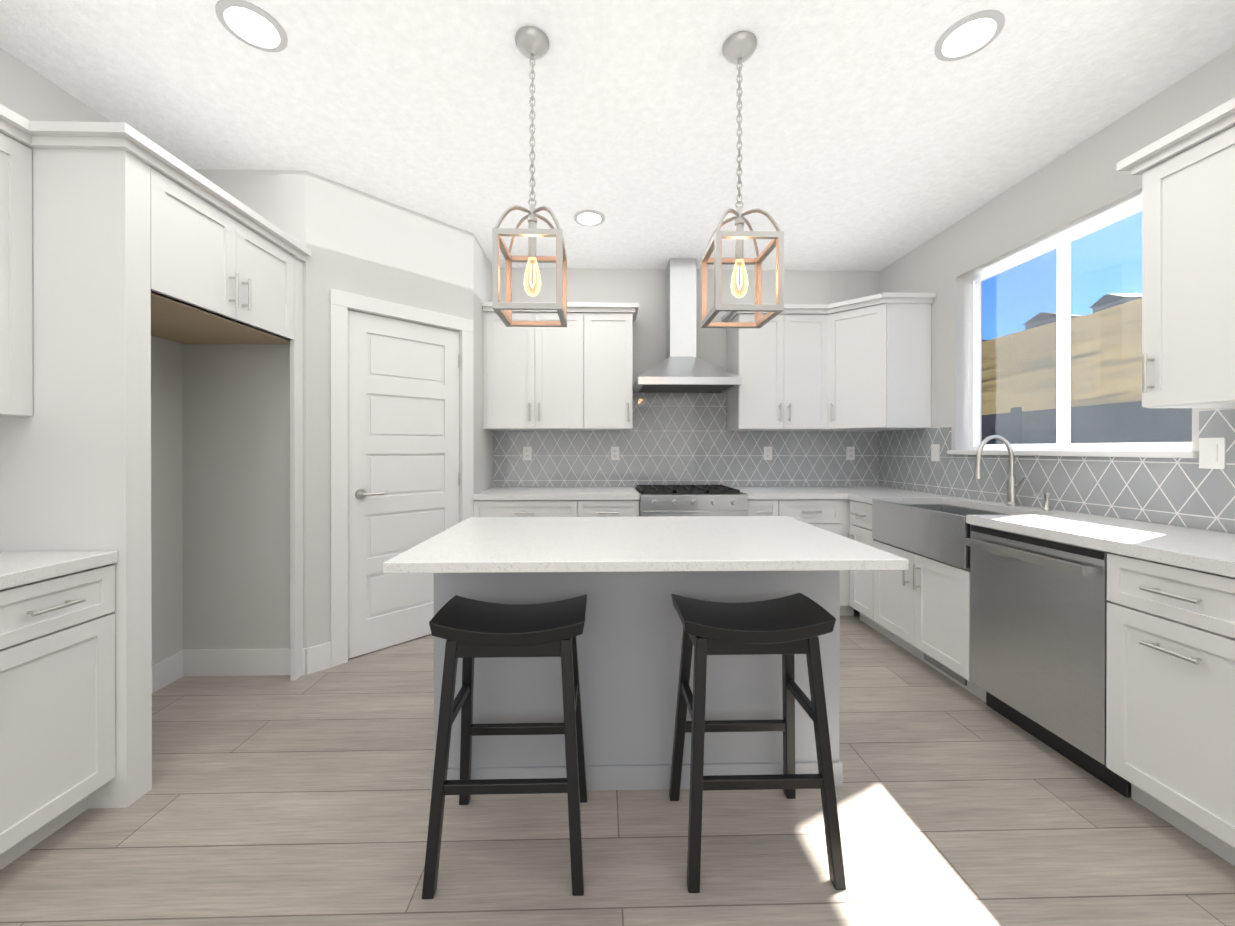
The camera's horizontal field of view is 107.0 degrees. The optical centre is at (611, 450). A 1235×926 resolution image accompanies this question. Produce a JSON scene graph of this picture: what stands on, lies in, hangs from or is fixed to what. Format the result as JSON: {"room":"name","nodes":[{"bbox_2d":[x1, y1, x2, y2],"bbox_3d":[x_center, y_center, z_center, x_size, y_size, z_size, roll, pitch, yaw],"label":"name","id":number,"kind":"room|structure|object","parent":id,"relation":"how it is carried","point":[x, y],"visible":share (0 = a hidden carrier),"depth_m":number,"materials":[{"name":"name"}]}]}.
{"room":"kitchen","nodes":[
{"label":"kitchen","id":0,"kind":"room"},
{"bbox_2d":[0,48,182,663],"bbox_3d":[-2.357,-0.144,0.210,0.180,2.740,7.140,0,0,-1],"label":"wall","id":1,"kind":"structure","parent":0,"point":[28,93],"depth_m":2.35,"materials":[{"name":"paint"}]},
{"bbox_2d":[0,116,43,419],"bbox_3d":[-2.119,-0.582,1.136,0.337,0.940,0.818,0,0,-1],"label":"upper cabinet","id":2,"kind":"object","parent":1,"relation":"attached to","point":[21,290],"depth_m":1.51,"materials":[{"name":"white wood"}]},
{"bbox_2d":[152,649,191,692],"bbox_3d":[-2.303,1.151,2.021,0.013,0.140,0.908,0,0,-1],"label":"baseboard","id":3,"kind":"structure","parent":1,"relation":"attached to","point":[166,671],"depth_m":2.40,"materials":[{"name":"white wood"}]},
{"bbox_2d":[40,136,307,347],"bbox_3d":[-1.987,-0.817,2.022,0.642,0.475,0.908,0,0,-1],"label":"upper cabinet","id":4,"kind":"object","parent":1,"relation":"attached to","point":[121,243],"depth_m":1.66,"materials":[{"name":"white wood"}]},
{"bbox_2d":[182,169,492,648],"bbox_3d":[-1.651,-0.152,3.143,1.370,2.740,1.310,0,0,-1],"label":"wall","id":5,"kind":"structure","parent":0,"point":[236,479],"depth_m":2.48,"materials":[{"name":"paint"}]},
{"bbox_2d":[330,289,473,666],"bbox_3d":[-1.308,0.156,2.919,0.116,2.125,0.880,0,0,44],"label":"door frame","id":6,"kind":"structure","parent":5,"relation":"attached to","point":[342,303],"depth_m":2.61,"materials":[{"name":"white wood"}]},
{"bbox_2d":[348,310,459,658],"bbox_3d":[-1.297,0.199,2.912,0.524,2.024,0.518,0,0,-1],"label":"pantry door","id":7,"kind":"structure","parent":5,"relation":"in","point":[403,440],"depth_m":2.85,"materials":[{"name":"white wood"}]},
{"bbox_2d":[0,609,1234,925],"bbox_3d":[0.052,1.256,0.271,5.000,0.060,7.500,0,0,-1],"label":"floor","id":8,"kind":"structure","parent":0,"point":[282,801],"depth_m":1.45,"materials":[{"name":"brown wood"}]},
{"bbox_2d":[0,556,123,869],"bbox_3d":[-1.984,0.804,1.143,0.607,0.840,0.818,0,0,-1],"label":"base cabinet","id":9,"kind":"object","parent":8,"relation":"on","point":[62,633],"depth_m":1.40,"materials":[{"name":"white wood"}]},
{"bbox_2d":[0,548,119,583],"bbox_3d":[-1.974,0.364,0.980,0.618,0.041,1.138,0,0,-1],"label":"countertop","id":10,"kind":"structure","parent":9,"relation":"on","point":[17,563],"depth_m":1.44,"materials":[{"name":"white stone"}]},
{"bbox_2d":[422,594,586,898],"bbox_3d":[-0.300,0.853,1.427,0.444,0.739,0.361,0,0,-1],"label":"stool","id":11,"kind":"object","parent":8,"relation":"on","point":[469,630],"visible":1,"depth_m":1.32,"materials":[{"name":"black wood"}]},
{"bbox_2d":[474,502,588,516],"bbox_3d":[-0.580,0.782,3.515,0.785,0.870,0.617,0,0,-1],"label":"base cabinet","id":12,"kind":"object","parent":8,"relation":"on","point":[481,509],"depth_m":3.21,"materials":[{"name":"white wood"}]},
{"bbox_2d":[473,487,639,501],"bbox_3d":[-0.389,0.327,3.510,1.166,0.040,0.633,0,0,-1],"label":"countertop","id":13,"kind":"structure","parent":12,"relation":"on","point":[494,494],"depth_m":3.22,"materials":[{"name":"white stone"}]},
{"bbox_2d":[589,502,638,516],"bbox_3d":[-0.055,0.782,3.527,0.496,0.870,0.617,0,0,-1],"label":"base cabinet","id":14,"kind":"object","parent":8,"relation":"on","point":[596,509],"depth_m":3.22,"materials":[{"name":"white wood"}]},
{"bbox_2d":[383,516,908,792],"bbox_3d":[0.098,0.767,1.716,1.490,0.910,0.850,0,0,-1],"label":"kitchen island","id":15,"kind":"object","parent":8,"relation":"on","point":[628,576],"visible":0.79,"depth_m":1.65,"materials":[{"name":"white stone"}]},
{"bbox_2d":[634,485,747,516],"bbox_3d":[0.577,0.752,3.485,0.756,0.930,0.708,0,0,-1],"label":"range","id":16,"kind":"object","parent":8,"relation":"on","point":[686,500],"visible":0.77,"depth_m":3.20,"materials":[{"name":"silver metal"}]},
{"bbox_2d":[669,593,845,892],"bbox_3d":[0.430,0.853,1.444,0.444,0.739,0.361,0,0,-1],"label":"stool","id":17,"kind":"object","parent":8,"relation":"on","point":[788,627],"visible":1,"depth_m":1.34,"materials":[{"name":"black wood"}]},
{"bbox_2d":[747,498,772,515],"bbox_3d":[1.100,0.782,3.544,0.285,0.870,0.638,0,0,-1],"label":"base cabinet","id":18,"kind":"object","parent":8,"relation":"on","point":[756,506],"depth_m":3.25,"materials":[{"name":"white wood"}]},
{"bbox_2d":[773,498,852,615],"bbox_3d":[1.422,0.782,3.523,0.568,0.870,0.695,0,0,-1],"label":"base cabinet","id":19,"kind":"object","parent":8,"relation":"on","point":[835,515],"depth_m":3.26,"materials":[{"name":"white wood"}]},
{"bbox_2d":[728,486,928,497],"bbox_3d":[1.625,0.327,3.558,1.336,0.040,0.633,0,0,-1],"label":"countertop","id":20,"kind":"structure","parent":19,"relation":"on","point":[752,491],"depth_m":3.40,"materials":[{"name":"white stone"}]},
{"bbox_2d":[849,494,968,501],"bbox_3d":[1.995,0.328,3.104,0.618,0.040,0.293,0,0,-1],"label":"countertop","id":21,"kind":"structure","parent":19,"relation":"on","point":[864,497],"depth_m":2.98,"materials":[{"name":"white stone"}]},
{"bbox_2d":[853,498,976,630],"bbox_3d":[2.001,0.783,3.097,0.607,0.870,0.378,0,0,-1],"label":"base cabinet","id":22,"kind":"object","parent":8,"relation":"on","point":[864,581],"depth_m":3.06,"materials":[{"name":"white wood"}]},
{"bbox_2d":[877,540,985,701],"bbox_3d":[2.012,0.897,2.610,0.607,0.645,0.827,0,0,-1],"label":"base cabinet","id":23,"kind":"object","parent":8,"relation":"on","point":[924,608],"depth_m":2.47,"materials":[{"name":"white wood"}]},
{"bbox_2d":[966,524,1128,797],"bbox_3d":[1.992,0.788,1.901,0.626,0.866,0.582,0,0,-1],"label":"dishwasher","id":24,"kind":"object","parent":8,"relation":"on","point":[1038,638],"visible":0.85,"depth_m":1.82,"materials":[{"name":"silver metal"}]},
{"bbox_2d":[1097,546,1232,861],"bbox_3d":[2.041,0.788,1.378,0.607,0.870,0.458,0,0,-1],"label":"base cabinet","id":25,"kind":"object","parent":8,"relation":"on","point":[1170,623],"depth_m":1.42,"materials":[{"name":"white wood"}]},
{"bbox_2d":[966,514,1234,573],"bbox_3d":[2.034,0.333,1.455,0.618,0.040,1.498,0,0,-1],"label":"countertop","id":26,"kind":"structure","parent":25,"relation":"on","point":[1216,549],"depth_m":1.71,"materials":[{"name":"white stone"}]},
{"bbox_2d":[872,500,1004,568],"bbox_3d":[1.923,0.445,2.579,0.460,0.250,0.750,0,0,-1],"label":"sink","id":27,"kind":"object","parent":26,"relation":"in","point":[941,532],"visible":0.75,"depth_m":2.51,"materials":[{"name":"silver metal"}]},
{"bbox_2d":[974,435,1050,510],"bbox_3d":[2.148,0.112,2.453,0.239,0.394,0.246,0,0,-1],"label":"faucet","id":28,"kind":"object","parent":26,"relation":"on","point":[1012,485],"visible":1,"depth_m":2.54,"materials":[{"name":"silver metal"}]},
{"bbox_2d":[1229,574,1234,865],"bbox_3d":[2.051,0.789,0.986,0.607,0.870,0.557,0,0,-1],"label":"base cabinet","id":29,"kind":"object","parent":8,"relation":"on","point":[1231,680],"depth_m":1.28,"materials":[{"name":"white wood"}]},
{"bbox_2d":[0,0,1234,270],"bbox_3d":[0.052,-1.554,0.264,5.000,0.080,7.500,0,0,-1],"label":"ceiling","id":30,"kind":"structure","parent":0,"point":[878,136],"depth_m":1.98,"materials":[{"name":"white paint"}]},
{"bbox_2d":[215,0,287,51],"bbox_3d":[-1.280,-1.512,1.633,0.204,0.010,0.204,0,0,-1],"label":"recessed light","id":31,"kind":"object","parent":30,"relation":"in","point":[251,24],"visible":1,"depth_m":1.62,"materials":[{"name":"grey plastic"}]},
{"bbox_2d":[492,26,566,326],"bbox_3d":[-0.292,-1.003,1.697,0.240,1.026,0.240,0,0,-1],"label":"pendant light","id":32,"kind":"object","parent":30,"relation":"hanging from","point":[532,43],"visible":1,"depth_m":1.68,"materials":[{"name":"silver metal"}]},
{"bbox_2d":[574,210,604,225],"bbox_3d":[-0.142,-1.515,2.990,0.204,0.010,0.204,0,0,-1],"label":"recessed light","id":33,"kind":"object","parent":30,"relation":"in","point":[589,218],"visible":1,"depth_m":2.98,"materials":[{"name":"grey plastic"}]},
{"bbox_2d":[701,31,783,327],"bbox_3d":[0.482,-1.003,1.716,0.240,1.026,0.240,0,0,-1],"label":"pendant light","id":34,"kind":"object","parent":30,"relation":"hanging from","point":[739,48],"visible":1,"depth_m":1.70,"materials":[{"name":"silver metal"}]},
{"bbox_2d":[935,10,1004,60],"bbox_3d":[1.310,-1.512,1.674,0.204,0.010,0.204,0,0,-1],"label":"recessed light","id":35,"kind":"object","parent":30,"relation":"in","point":[969,35],"visible":1,"depth_m":1.67,"materials":[{"name":"grey plastic"}]},
{"bbox_2d":[500,268,879,392],"bbox_3d":[-0.034,-0.154,3.926,5.000,2.740,0.180,0,0,-1],"label":"wall","id":36,"kind":"structure","parent":0,"point":[645,289],"depth_m":3.84,"materials":[{"name":"paint"}]},
{"bbox_2d":[482,306,592,430],"bbox_3d":[-0.565,-0.623,3.652,0.821,0.920,0.337,0,0,-1],"label":"upper cabinet","id":37,"kind":"object","parent":36,"relation":"attached to","point":[535,378],"depth_m":3.49,"materials":[{"name":"white wood"}]},
{"bbox_2d":[593,306,632,430],"bbox_3d":[-0.054,-0.623,3.664,0.433,0.920,0.337,0,0,-1],"label":"upper cabinet","id":38,"kind":"object","parent":36,"relation":"attached to","point":[612,325],"depth_m":3.50,"materials":[{"name":"white wood"}]},
{"bbox_2d":[493,393,878,486],"bbox_3d":[0.648,-0.088,3.845,3.255,0.788,0.011,0,0,-1],"label":"backsplash","id":39,"kind":"structure","parent":36,"relation":"attached to","point":[678,439],"depth_m":3.84,"materials":[{"name":"tile"}]},
{"bbox_2d":[523,447,531,459],"bbox_3d":[-0.696,0.027,3.804,0.070,0.114,0.008,0,0,-1],"label":"electrical outlet","id":40,"kind":"object","parent":39,"relation":"attached to","point":[527,453],"visible":1,"depth_m":3.80,"materials":[{"name":"white plastic"}]},
{"bbox_2d":[611,447,618,459],"bbox_3d":[0.034,0.027,3.821,0.070,0.114,0.008,0,0,-1],"label":"electrical outlet","id":41,"kind":"object","parent":39,"relation":"attached to","point":[614,453],"visible":1,"depth_m":3.82,"materials":[{"name":"white plastic"}]},
{"bbox_2d":[764,447,771,459],"bbox_3d":[1.323,0.026,3.851,0.070,0.114,0.008,0,0,-1],"label":"electrical outlet","id":42,"kind":"object","parent":39,"relation":"attached to","point":[767,453],"visible":1,"depth_m":3.85,"materials":[{"name":"white plastic"}]},
{"bbox_2d":[846,447,854,459],"bbox_3d":[2.028,0.026,3.868,0.070,0.114,0.008,0,0,-1],"label":"electrical outlet","id":43,"kind":"object","parent":39,"relation":"attached to","point":[850,453],"visible":1,"depth_m":3.87,"materials":[{"name":"white plastic"}]},
{"bbox_2d":[633,258,741,392],"bbox_3d":[0.574,-1.000,3.595,0.760,1.041,0.500,0,0,-1],"label":"range hood","id":44,"kind":"object","parent":36,"relation":"attached to","point":[681,368],"visible":1,"depth_m":3.62,"materials":[{"name":"silver metal"}]},
{"bbox_2d":[725,311,780,430],"bbox_3d":[1.185,-0.623,3.693,0.406,0.920,0.337,0,0,-1],"label":"upper cabinet","id":45,"kind":"object","parent":36,"relation":"attached to","point":[751,352],"depth_m":3.53,"materials":[{"name":"white wood"}]},
{"bbox_2d":[777,306,824,430],"bbox_3d":[1.501,-0.623,3.682,0.449,0.920,0.375,0,0,-1],"label":"upper cabinet","id":46,"kind":"object","parent":36,"relation":"attached to","point":[798,327],"depth_m":3.54,"materials":[{"name":"white wood"}]},
{"bbox_2d":[821,294,933,430],"bbox_3d":[1.960,-0.623,3.572,0.665,0.920,0.617,0,0,-1],"label":"upper cabinet","id":47,"kind":"object","parent":36,"relation":"attached to","point":[859,364],"depth_m":3.31,"materials":[{"name":"white wood"}]},
{"bbox_2d":[880,46,1234,514],"bbox_3d":[2.462,-0.144,0.324,0.180,2.740,7.140,0,0,-1],"label":"wall","id":48,"kind":"structure","parent":0,"point":[1083,183],"depth_m":2.56,"materials":[{"name":"paint"}]},
{"bbox_2d":[879,408,1234,532],"bbox_3d":[2.318,0.075,2.295,0.011,0.468,3.166,0,0,-1],"label":"backsplash","id":49,"kind":"structure","parent":48,"relation":"attached to","point":[1186,492],"depth_m":2.21,"materials":[{"name":"tile"}]},
{"bbox_2d":[931,444,939,460],"bbox_3d":[2.286,0.018,3.221,0.008,0.120,0.074,0,0,-1],"label":"electrical outlet","id":50,"kind":"object","parent":49,"relation":"attached to","point":[935,452],"visible":1,"depth_m":3.22,"materials":[{"name":"white plastic"}]},
{"bbox_2d":[1199,437,1225,468],"bbox_3d":[2.320,0.012,1.764,0.009,0.120,0.074,0,0,-1],"label":"light switch","id":51,"kind":"object","parent":49,"relation":"attached to","point":[1212,453],"visible":1,"depth_m":1.76,"materials":[{"name":"white plastic"}]},
{"bbox_2d":[947,450,1198,457],"bbox_3d":[2.352,0.016,2.450,0.130,0.028,1.285,0,0,-1],"label":"window sill","id":52,"kind":"structure","parent":48,"relation":"attached to","point":[1172,454],"depth_m":2.18,"materials":[{"name":"white wood"}]},
{"bbox_2d":[969,198,1191,450],"bbox_3d":[2.442,-0.572,2.451,0.050,1.165,1.225,0,0,-1],"label":"window","id":53,"kind":"structure","parent":48,"relation":"in","point":[1061,244],"depth_m":2.48,"materials":[{"name":"white plastic"}]},
{"bbox_2d":[1133,106,1234,407],"bbox_3d":[2.174,-0.617,1.487,0.337,0.920,0.478,0,0,-1],"label":"upper cabinet","id":54,"kind":"object","parent":48,"relation":"attached to","point":[1188,184],"depth_m":1.58,"materials":[{"name":"white wood"}]},
{"label":"outside","id":55,"kind":"structure","parent":0,"visible":0},
{"bbox_2d":[982,298,1141,414],"bbox_3d":[164.554,-18.154,143.781,324.300,35.219,680.000,0,0,-1],"label":"hill","id":56,"kind":"structure","parent":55,"point":[1087,367],"depth_m":11.69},
{"bbox_2d":[1024,312,1080,329],"bbox_3d":[111.381,-31.386,114.481,9.156,6.000,9.156,0,0,-10],"label":"house","id":57,"kind":"structure","parent":56,"relation":"on","point":[1051,316],"materials":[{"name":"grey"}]},
{"bbox_2d":[1089,293,1141,312],"bbox_3d":[113.712,-31.521,100.532,9.138,6.000,8.155,0,0,5],"label":"house","id":58,"kind":"structure","parent":56,"relation":"on","point":[1118,297],"materials":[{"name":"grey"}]},
{"bbox_3d":[20.606,1.448,30.396,37.480,0.200,180.000,0,0,-1],"label":"ground","id":59,"kind":"structure","parent":0,"visible":0},
{"bbox_2d":[982,401,1191,443],"bbox_3d":[5.284,0.398,15.086,0.240,1.980,90.120,0,0,-1],"label":"fence","id":60,"kind":"object","parent":59,"relation":"on","point":[1100,416],"depth_m":5.04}
]}

